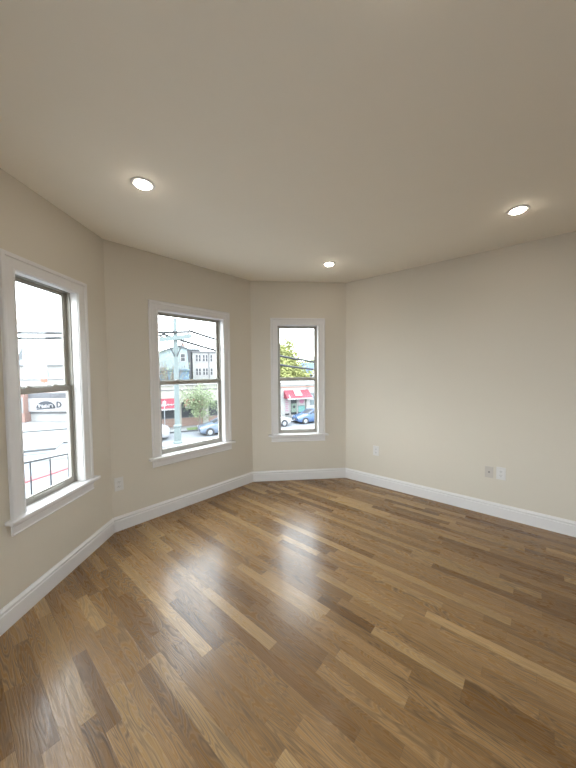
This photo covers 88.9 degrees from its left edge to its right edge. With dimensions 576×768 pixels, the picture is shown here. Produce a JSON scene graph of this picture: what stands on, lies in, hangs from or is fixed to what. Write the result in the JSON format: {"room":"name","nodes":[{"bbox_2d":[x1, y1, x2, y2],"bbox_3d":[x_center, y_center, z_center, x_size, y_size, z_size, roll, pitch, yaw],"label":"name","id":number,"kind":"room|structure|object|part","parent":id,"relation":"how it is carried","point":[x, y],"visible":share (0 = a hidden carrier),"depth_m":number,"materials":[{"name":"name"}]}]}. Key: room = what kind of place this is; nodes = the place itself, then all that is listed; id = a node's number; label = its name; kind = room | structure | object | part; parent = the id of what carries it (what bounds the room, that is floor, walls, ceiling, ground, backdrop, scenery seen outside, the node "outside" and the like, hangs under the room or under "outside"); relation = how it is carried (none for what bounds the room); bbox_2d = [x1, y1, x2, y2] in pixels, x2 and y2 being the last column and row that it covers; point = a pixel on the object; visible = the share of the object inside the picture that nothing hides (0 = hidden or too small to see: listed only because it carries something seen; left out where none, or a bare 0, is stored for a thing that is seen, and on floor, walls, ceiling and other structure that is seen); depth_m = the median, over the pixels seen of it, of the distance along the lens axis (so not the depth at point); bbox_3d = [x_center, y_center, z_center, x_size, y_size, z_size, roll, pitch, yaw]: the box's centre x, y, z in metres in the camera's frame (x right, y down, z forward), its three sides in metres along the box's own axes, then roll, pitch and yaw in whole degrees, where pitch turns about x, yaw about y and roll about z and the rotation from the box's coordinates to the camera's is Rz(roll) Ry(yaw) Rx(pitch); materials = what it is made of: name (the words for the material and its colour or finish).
{"room":"empty living room","nodes":[
{"label":"empty living room","id":0,"kind":"room"},
{"bbox_2d":[0,168,112,609],"bbox_3d":[-1.559,0.117,1.885,0.112,2.940,1.203,0,3,1],"label":"wall","id":1,"kind":"structure","parent":0,"point":[32,228],"depth_m":1.90,"materials":[{"name":"paint"}]},
{"bbox_2d":[0,248,100,536],"bbox_3d":[-1.532,0.046,1.884,0.152,1.539,0.715,0,3,1],"label":"window","id":2,"kind":"structure","parent":1,"relation":"in","point":[25,511],"depth_m":1.88,"materials":[{"name":"white wood"}]},
{"bbox_3d":[-1.590,-0.290,1.870,0.018,0.684,0.463,0,3,1],"label":"sash","id":3,"kind":"part","parent":2,"relation":"part of","materials":[{"name":"glass"}]},
{"bbox_3d":[-1.578,0.047,1.885,0.059,1.384,0.486,0,3,1],"label":"frame","id":4,"kind":"part","parent":2,"relation":"part of","materials":[{"name":"grey wood"}]},
{"bbox_3d":[-1.566,0.365,1.899,0.016,0.696,0.463,0,3,1],"label":"sash","id":5,"kind":"part","parent":2,"relation":"part of","materials":[{"name":"clear glass"}]},
{"bbox_3d":[-1.551,0.687,1.913,0.008,0.004,0.240,0,3,1],"label":"lift rail","id":6,"kind":"part","parent":2,"relation":"part of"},
{"bbox_2d":[0,518,114,635],"bbox_3d":[-1.487,1.224,1.909,0.016,0.124,1.166,0,3,1],"label":"baseboard","id":7,"kind":"structure","parent":1,"relation":"attached to","point":[20,605],"depth_m":1.83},
{"bbox_2d":[103,239,252,517],"bbox_3d":[-1.008,0.061,3.046,0.112,2.940,1.632,2,3,43],"label":"wall","id":8,"kind":"structure","parent":0,"point":[132,276],"depth_m":2.68,"materials":[{"name":"paint"}]},
{"bbox_2d":[114,477,123,491],"bbox_3d":[-1.446,0.857,2.514,0.008,0.115,0.070,2,3,43],"label":"wall outlet","id":9,"kind":"object","parent":8,"relation":"attached to","point":[118,482],"visible":1,"depth_m":2.51,"materials":[{"name":"white plastic"}]},
{"bbox_2d":[117,480,120,488],"bbox_3d":[-1.444,0.857,2.513,0.004,0.067,0.033,2,3,43],"label":"receptacle","id":10,"kind":"object","parent":9,"relation":"attached to","point":[118,481],"depth_m":2.51,"materials":[{"name":"white plastic"}]},
{"bbox_2d":[113,472,252,532],"bbox_3d":[-0.953,1.169,3.052,0.016,0.124,1.546,2,3,43],"label":"baseboard","id":11,"kind":"structure","parent":8,"relation":"attached to","point":[122,522],"depth_m":2.89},
{"bbox_2d":[148,299,235,467],"bbox_3d":[-0.981,-0.011,3.032,0.152,1.545,0.957,2,3,43],"label":"window","id":12,"kind":"structure","parent":8,"relation":"in","point":[160,457],"depth_m":3.00,"materials":[{"name":"white wood"}]},
{"bbox_3d":[-1.024,-0.350,3.055,0.018,0.688,0.705,2,3,43],"label":"sash","id":13,"kind":"part","parent":12,"relation":"part of","materials":[{"name":"clear glass"}]},
{"bbox_3d":[-1.015,-0.011,3.064,0.059,1.390,0.728,2,3,43],"label":"frame","id":14,"kind":"part","parent":12,"relation":"part of","materials":[{"name":"grey wood"}]},
{"bbox_3d":[-1.005,0.309,3.071,0.016,0.700,0.705,2,3,43],"label":"sash","id":15,"kind":"part","parent":12,"relation":"part of","materials":[{"name":"clear glass"}]},
{"bbox_2d":[0,0,575,282],"bbox_3d":[1.354,-1.187,0.434,6.990,0.150,4.148,2,3,40],"label":"ceiling","id":16,"kind":"structure","parent":0,"point":[276,140],"depth_m":1.29,"materials":[{"name":"paint"}]},
{"bbox_2d":[131,177,154,190],"bbox_3d":[-0.835,-1.143,1.691,0.126,0.016,0.126,0,3,0],"label":"recessed light","id":17,"kind":"object","parent":16,"relation":"in","point":[141,183],"visible":1,"depth_m":1.68,"materials":[{"name":"white plastic"}]},
{"bbox_2d":[323,262,334,265],"bbox_3d":[0.417,-1.210,2.984,0.126,0.016,0.126,0,3,0],"label":"recessed light","id":18,"kind":"object","parent":16,"relation":"in","point":[325,263],"visible":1,"depth_m":2.96,"materials":[{"name":"white plastic"}]},
{"bbox_2d":[507,205,529,214],"bbox_3d":[1.565,-1.175,1.999,0.126,0.016,0.126,0,3,0],"label":"recessed light","id":19,"kind":"object","parent":16,"relation":"in","point":[522,208],"visible":1,"depth_m":1.98,"materials":[{"name":"white plastic"}]},
{"bbox_2d":[0,478,575,767],"bbox_3d":[1.374,1.425,0.550,6.990,0.200,4.148,2,3,40],"label":"floor","id":20,"kind":"structure","parent":0,"point":[331,622],"depth_m":1.46,"materials":[{"name":"brown wood"}]},
{"bbox_2d":[250,281,345,470],"bbox_3d":[0.139,0.023,3.687,1.263,2.940,0.112,-1,3,-6],"label":"wall","id":21,"kind":"structure","parent":0,"point":[269,299],"depth_m":3.62,"materials":[{"name":"paint"}]},
{"bbox_2d":[269,318,328,441],"bbox_3d":[0.122,-0.047,3.654,0.744,1.519,0.152,-1,3,-6],"label":"window","id":22,"kind":"structure","parent":21,"relation":"in","point":[318,433],"depth_m":3.63,"materials":[{"name":"white wood"}]},
{"bbox_3d":[0.114,-0.381,3.695,0.492,0.674,0.018,-1,3,-6],"label":"sash","id":23,"kind":"part","parent":22,"relation":"part of","materials":[{"name":"clear glass"}]},
{"bbox_3d":[0.121,0.266,3.704,0.492,0.686,0.016,-1,3,-6],"label":"sash","id":24,"kind":"part","parent":22,"relation":"part of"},
{"bbox_3d":[0.118,-0.048,3.701,0.515,1.364,0.059,-1,3,-6],"label":"frame","id":25,"kind":"part","parent":22,"relation":"part of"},
{"bbox_2d":[253,468,345,481],"bbox_3d":[0.151,1.133,3.673,1.173,0.124,0.016,-1,3,-6],"label":"baseboard","id":26,"kind":"structure","parent":21,"relation":"attached to","point":[303,474],"depth_m":3.67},
{"bbox_2d":[346,231,575,520],"bbox_3d":[3.069,0.086,1.764,6.160,2.940,0.112,2,3,40],"label":"wall","id":27,"kind":"structure","parent":0,"point":[456,368],"depth_m":2.80,"materials":[{"name":"paint"}]},
{"bbox_2d":[373,445,378,455],"bbox_3d":[1.034,0.785,3.458,0.070,0.115,0.008,2,3,40],"label":"wall outlet","id":28,"kind":"object","parent":27,"relation":"attached to","point":[375,448],"visible":1,"depth_m":3.45,"materials":[{"name":"white plastic"}]},
{"bbox_2d":[346,468,575,536],"bbox_3d":[3.011,1.195,1.786,6.000,0.124,0.016,2,3,40],"label":"baseboard","id":29,"kind":"structure","parent":27,"relation":"attached to","point":[543,521],"depth_m":2.82,"materials":[{"name":"white wood"}]},
{"bbox_2d":[485,466,493,477],"bbox_3d":[1.874,0.821,2.739,0.066,0.105,0.013,2,3,41],"label":"cable jack","id":30,"kind":"object","parent":27,"relation":"attached to","point":[488,470],"visible":1,"depth_m":2.74,"materials":[{"name":"beige plastic"}]},
{"bbox_2d":[496,467,505,479],"bbox_3d":[1.944,0.818,2.683,0.070,0.115,0.008,2,3,40],"label":"wall outlet","id":31,"kind":"object","parent":27,"relation":"attached to","point":[500,472],"visible":1,"depth_m":2.68,"materials":[{"name":"white plastic"}]},
{"bbox_3d":[-3.208,2.149,4.195,1.120,0.180,3.200,1,3,31],"label":"porch roof","id":32,"kind":"structure","parent":0,"visible":0},
{"bbox_2d":[24,453,68,494],"bbox_3d":[-3.588,1.573,4.398,0.026,0.958,3.000,1,3,31],"label":"iron railing","id":33,"kind":"object","parent":32,"relation":"on","point":[49,458],"visible":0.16,"depth_m":4.39,"materials":[{"name":"grey metal"}]},
{"bbox_3d":[-3.588,1.533,4.396,0.024,0.878,3.000,1,3,31],"label":"rail","id":34,"kind":"part","parent":33,"relation":"part of","materials":[{"name":"metal"}]},
{"label":"outside","id":35,"kind":"structure","parent":0,"visible":0},
{"bbox_2d":[22,421,66,430],"bbox_3d":[-50.536,4.686,28.626,54.000,0.060,24.600,-2,3,-26],"label":"parking lot","id":36,"kind":"structure","parent":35,"point":[32,425],"depth_m":30.89,"materials":[{"name":"concrete"}]},
{"bbox_2d":[21,391,61,422],"bbox_3d":[-33.681,2.546,36.198,8.600,3.400,7.080,0,3,0],"label":"brick building","id":37,"kind":"structure","parent":36,"relation":"on","point":[26,416],"depth_m":32.88,"materials":[{"name":"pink brick"}]},
{"bbox_2d":[41,375,46,384],"bbox_3d":[-37.392,1.225,45.137,0.840,5.300,0.140,0,3,0],"label":"sign","id":38,"kind":"object","parent":36,"relation":"on","point":[43,377],"visible":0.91,"depth_m":45.00,"materials":[{"name":"paint"}]},
{"bbox_2d":[28,391,66,420],"bbox_3d":[-26.681,2.536,36.340,12.800,3.300,6.400,0,3,0],"label":"building","id":39,"kind":"structure","parent":36,"relation":"on","point":[51,406],"depth_m":33.24,"materials":[{"name":"white paint"}]},
{"bbox_3d":[-26.691,1.291,33.407,12.800,0.550,0.350,0,3,0],"label":"cornice","id":40,"kind":"part","parent":39,"relation":"part of","materials":[{"name":"white"}]},
{"bbox_3d":[-24.875,3.285,33.501,9.000,0.130,0.100,0,3,0],"label":"sign rail","id":41,"kind":"part","parent":39,"relation":"part of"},
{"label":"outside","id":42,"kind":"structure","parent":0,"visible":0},
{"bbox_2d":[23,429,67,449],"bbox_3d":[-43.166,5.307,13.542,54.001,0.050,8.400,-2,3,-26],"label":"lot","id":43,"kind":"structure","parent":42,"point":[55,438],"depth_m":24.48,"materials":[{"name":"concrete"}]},
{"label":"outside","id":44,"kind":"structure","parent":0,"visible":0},
{"bbox_2d":[65,417,293,440],"bbox_3d":[11.278,3.724,38.850,65.900,0.120,2.400,-2,3,-26],"label":"sidewalk","id":45,"kind":"structure","parent":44,"point":[183,428],"depth_m":28.85,"materials":[{"name":"concrete"}]},
{"bbox_2d":[163,400,165,424],"bbox_3d":[-11.250,2.923,26.801,0.300,2.900,0.085,-2,3,-26],"label":"street sign","id":46,"kind":"object","parent":45,"relation":"on","point":[164,401],"visible":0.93,"depth_m":26.75,"materials":[{"name":"white metal"}]},
{"bbox_2d":[179,378,217,424],"bbox_3d":[-8.427,2.078,28.149,4.886,5.357,3.657,0,3,0],"label":"street tree","id":47,"kind":"object","parent":45,"relation":"on","point":[204,399],"visible":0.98,"depth_m":27.82,"materials":[{"name":"green plant"}]},
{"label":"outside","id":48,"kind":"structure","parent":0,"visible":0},
{"bbox_2d":[24,421,313,496],"bbox_3d":[-9.964,4.705,25.231,200.000,0.300,170.000,0,3,0],"label":"street","id":49,"kind":"structure","parent":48,"point":[37,468],"depth_m":18.13,"materials":[{"name":"grey asphalt"}]},
{"bbox_2d":[19,345,26,359],"bbox_3d":[-53.770,-2.362,59.936,3.000,11.400,2.300,0,3,0],"label":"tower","id":50,"kind":"structure","parent":49,"relation":"on","point":[22,354],"depth_m":59.49,"materials":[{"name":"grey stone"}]},
{"bbox_2d":[24,447,55,452],"bbox_3d":[-41.269,5.426,9.657,54.000,0.130,0.250,-2,3,-26],"label":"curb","id":51,"kind":"object","parent":49,"relation":"on","point":[52,448],"visible":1,"depth_m":21.00,"materials":[{"name":"concrete"}]},
{"bbox_2d":[19,356,63,386],"bbox_3d":[-39.808,-0.854,54.002,15.200,8.700,9.000,0,3,0],"label":"house","id":52,"kind":"structure","parent":49,"relation":"on","point":[32,368],"depth_m":49.99,"materials":[{"name":"white paint"}]},
{"bbox_3d":[-43.516,-1.845,49.943,0.900,1.100,0.040,0,3,0],"label":"pane","id":53,"kind":"part","parent":52,"relation":"part of","materials":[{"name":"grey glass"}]},
{"bbox_2d":[23,428,66,432],"bbox_3d":[-45.075,5.108,17.446,54.000,0.130,0.300,-2,3,-26],"label":"kerb","id":54,"kind":"object","parent":49,"relation":"on","point":[62,428],"depth_m":27.95,"materials":[{"name":"concrete"}]},
{"bbox_2d":[25,465,67,482],"bbox_3d":[-13.592,4.974,15.579,0.911,0.080,7.991,0,3,16],"label":"kerb","id":55,"kind":"object","parent":49,"relation":"on","point":[60,469],"visible":0.42,"depth_m":16.11,"materials":[{"name":"paint"}]},
{"bbox_2d":[162,424,169,437],"bbox_3d":[-12.096,3.911,23.875,4.535,1.500,2.100,-2,3,-26],"label":"parked car","id":56,"kind":"object","parent":49,"relation":"on","point":[165,429],"visible":0.09,"depth_m":24.00,"materials":[{"name":"paint"}]},
{"bbox_2d":[24,427,313,462],"bbox_3d":[-17.225,4.861,18.512,65.000,0.100,1.400,-2,3,-26],"label":"strip","id":57,"kind":"object","parent":49,"relation":"on","point":[164,444],"depth_m":21.79,"materials":[{"name":"concrete"}]},
{"bbox_2d":[159,318,191,443],"bbox_3d":[-8.522,-0.211,22.430,2.300,9.550,0.680,-2,3,-26],"label":"utility pole","id":58,"kind":"object","parent":57,"relation":"on","point":[177,426],"visible":0.97,"depth_m":22.30,"materials":[{"name":"paint"}]},
{"bbox_2d":[18,335,161,339],"bbox_3d":[-25.477,-2.708,13.799,36.014,0.929,0.180,-2,3,-26],"label":"overhead wire","id":59,"kind":"object","parent":58,"relation":"attached to","point":[19,338],"visible":0.33,"depth_m":18.51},
{"bbox_2d":[18,331,188,333],"bbox_3d":[-23.773,-3.163,14.613,36.014,0.879,0.180,-2,3,-26],"label":"overhead wire","id":60,"kind":"object","parent":58,"relation":"attached to","point":[19,332],"visible":0.44,"depth_m":18.77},
{"bbox_2d":[162,333,313,369],"bbox_3d":[6.880,-2.725,29.607,36.054,3.076,0.180,-2,3,-26],"label":"overhead wire","id":61,"kind":"object","parent":58,"relation":"attached to","point":[163,334],"visible":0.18,"depth_m":23.10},
{"bbox_2d":[189,330,313,362],"bbox_3d":[8.584,-3.215,30.419,36.050,2.876,0.180,-2,3,-26],"label":"overhead wire","id":62,"kind":"object","parent":58,"relation":"attached to","point":[191,331],"visible":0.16,"depth_m":25.92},
{"bbox_2d":[159,345,189,379],"bbox_3d":[-18.681,-0.702,41.908,7.870,9.150,9.400,-2,3,-26],"label":"house","id":63,"kind":"structure","parent":49,"relation":"on","point":[163,353],"depth_m":38.92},
{"bbox_2d":[159,345,194,379],"bbox_3d":[-14.737,-0.427,36.319,6.411,9.050,4.443,-1,3,-14],"label":"building","id":64,"kind":"structure","parent":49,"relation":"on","point":[163,374],"depth_m":36.25,"materials":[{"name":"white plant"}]},
{"bbox_2d":[63,421,296,443],"bbox_3d":[11.837,3.765,37.706,65.900,0.130,0.160,-2,3,-26],"label":"kerb","id":65,"kind":"object","parent":49,"relation":"on","point":[291,421],"visible":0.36,"depth_m":27.34,"materials":[{"name":"concrete"}]},
{"bbox_2d":[161,383,217,426],"bbox_3d":[-12.950,1.892,34.394,18.150,4.450,13.012,-2,3,-26],"label":"building","id":66,"kind":"structure","parent":49,"relation":"on","point":[167,391],"depth_m":29.55,"materials":[{"name":"beige paint"}]},
{"bbox_3d":[-13.837,2.708,28.043,5.750,1.600,0.020,-2,3,-26],"label":"pane","id":67,"kind":"part","parent":66,"relation":"part of","materials":[{"name":"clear glass"}]},
{"bbox_3d":[-10.583,-0.007,29.421,18.150,0.250,0.480,-2,3,-26],"label":"cornice","id":68,"kind":"part","parent":66,"relation":"part of","materials":[{"name":"white paint"}]},
{"bbox_3d":[-9.793,2.588,30.013,2.050,1.600,0.020,-2,3,-26],"label":"pane","id":69,"kind":"part","parent":66,"relation":"part of","materials":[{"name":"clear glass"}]},
{"bbox_3d":[-7.255,2.514,31.250,2.400,1.600,0.020,-2,3,-26],"label":"pane","id":70,"kind":"part","parent":66,"relation":"part of","materials":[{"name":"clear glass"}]},
{"bbox_2d":[182,343,200,379],"bbox_3d":[-16.081,-1.283,47.192,2.700,9.800,9.250,-2,3,-26],"label":"house","id":71,"kind":"structure","parent":49,"relation":"on","point":[188,350],"depth_m":43.00,"materials":[{"name":"grey stone"}]},
{"bbox_2d":[191,351,215,378],"bbox_3d":[-12.899,-0.762,48.434,6.820,8.600,9.250,-2,3,-26],"label":"apartment building","id":72,"kind":"structure","parent":49,"relation":"on","point":[204,362],"depth_m":43.55,"materials":[{"name":"white paint"}]},
{"bbox_3d":[-12.931,-4.933,48.248,6.820,0.250,9.250,-2,3,-26],"label":"cornice","id":73,"kind":"part","parent":72,"relation":"part of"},
{"bbox_2d":[197,417,217,435],"bbox_3d":[-5.896,3.729,26.897,4.535,1.500,2.100,-2,3,-26],"label":"parked car","id":74,"kind":"object","parent":49,"relation":"on","point":[209,428],"visible":0.5,"depth_m":25.62,"materials":[{"name":"paint"}]},
{"bbox_2d":[281,416,290,426],"bbox_3d":[-1.992,3.574,29.689,4.535,1.500,2.100,-2,3,-26],"label":"parked car","id":75,"kind":"object","parent":49,"relation":"on","point":[285,421],"visible":0.26,"depth_m":29.54,"materials":[{"name":"paint"}]},
{"bbox_2d":[280,335,313,376],"bbox_3d":[-0.812,-1.508,46.638,12.897,12.987,7.235,0,3,0],"label":"street tree","id":76,"kind":"object","parent":49,"relation":"on","point":[284,349],"visible":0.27,"depth_m":45.13,"materials":[{"name":"green plant"}]},
{"bbox_2d":[281,381,313,416],"bbox_3d":[1.413,1.579,41.723,14.100,4.200,13.030,-2,3,-26],"label":"building","id":77,"kind":"structure","parent":49,"relation":"on","point":[296,396],"depth_m":35.36,"materials":[{"name":"white paint"}]},
{"bbox_2d":[285,399,288,413],"bbox_3d":[-0.116,2.585,35.148,0.600,1.900,0.030,-2,3,-26],"label":"poster","id":78,"kind":"object","parent":77,"relation":"attached to","point":[286,400],"depth_m":35.13,"materials":[{"name":"paper"}]},
{"bbox_3d":[0.794,2.402,35.735,2.880,2.600,0.020,-2,3,-26],"label":"shopfront glass","id":79,"kind":"part","parent":77,"relation":"part of","materials":[{"name":"glass"}]},
{"bbox_3d":[0.810,2.404,35.681,2.900,2.600,0.130,-2,3,-26],"label":"shopfront frame","id":80,"kind":"part","parent":77,"relation":"part of","materials":[{"name":"white"}]},
{"bbox_3d":[3.717,-0.150,36.892,14.100,0.350,0.700,-2,3,-26],"label":"cornice","id":81,"kind":"part","parent":77,"relation":"part of","materials":[{"name":"white paint"}]},
{"bbox_3d":[1.168,1.055,34.888,0.900,0.640,0.650,-2,3,-26],"label":"sign panel","id":82,"kind":"part","parent":77,"relation":"part of","materials":[{"name":"white"}]},
{"bbox_2d":[298,399,304,405],"bbox_3d":[1.660,2.083,35.995,0.900,1.100,0.030,-2,3,-26],"label":"poster","id":83,"kind":"object","parent":77,"relation":"attached to","point":[301,402],"depth_m":35.94,"materials":[{"name":"pink paper"}]},
{"bbox_2d":[298,406,304,411],"bbox_3d":[1.668,3.057,36.038,0.900,0.750,0.030,-2,3,-26],"label":"poster","id":84,"kind":"object","parent":77,"relation":"attached to","point":[300,408],"depth_m":36.01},
{"bbox_2d":[292,408,313,423],"bbox_3d":[2.697,3.426,32.196,4.535,1.500,2.100,-2,3,-26],"label":"parked car","id":85,"kind":"object","parent":49,"relation":"on","point":[306,416],"visible":0.48,"depth_m":31.09,"materials":[{"name":"paint"}]},
{"bbox_2d":[299,363,313,376],"bbox_3d":[5.984,-0.345,53.777,9.400,7.000,9.100,-1,3,-12],"label":"house","id":86,"kind":"structure","parent":49,"relation":"on","point":[311,365],"depth_m":51.91,"materials":[{"name":"white paint"}]},
{"bbox_2d":[300,356,313,362],"bbox_3d":[5.891,-1.419,59.601,9.014,8.637,7.614,0,3,0],"label":"street tree","id":87,"kind":"object","parent":49,"relation":"on","point":[308,356],"visible":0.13,"depth_m":58.83,"materials":[{"name":"green plant"}]}
]}

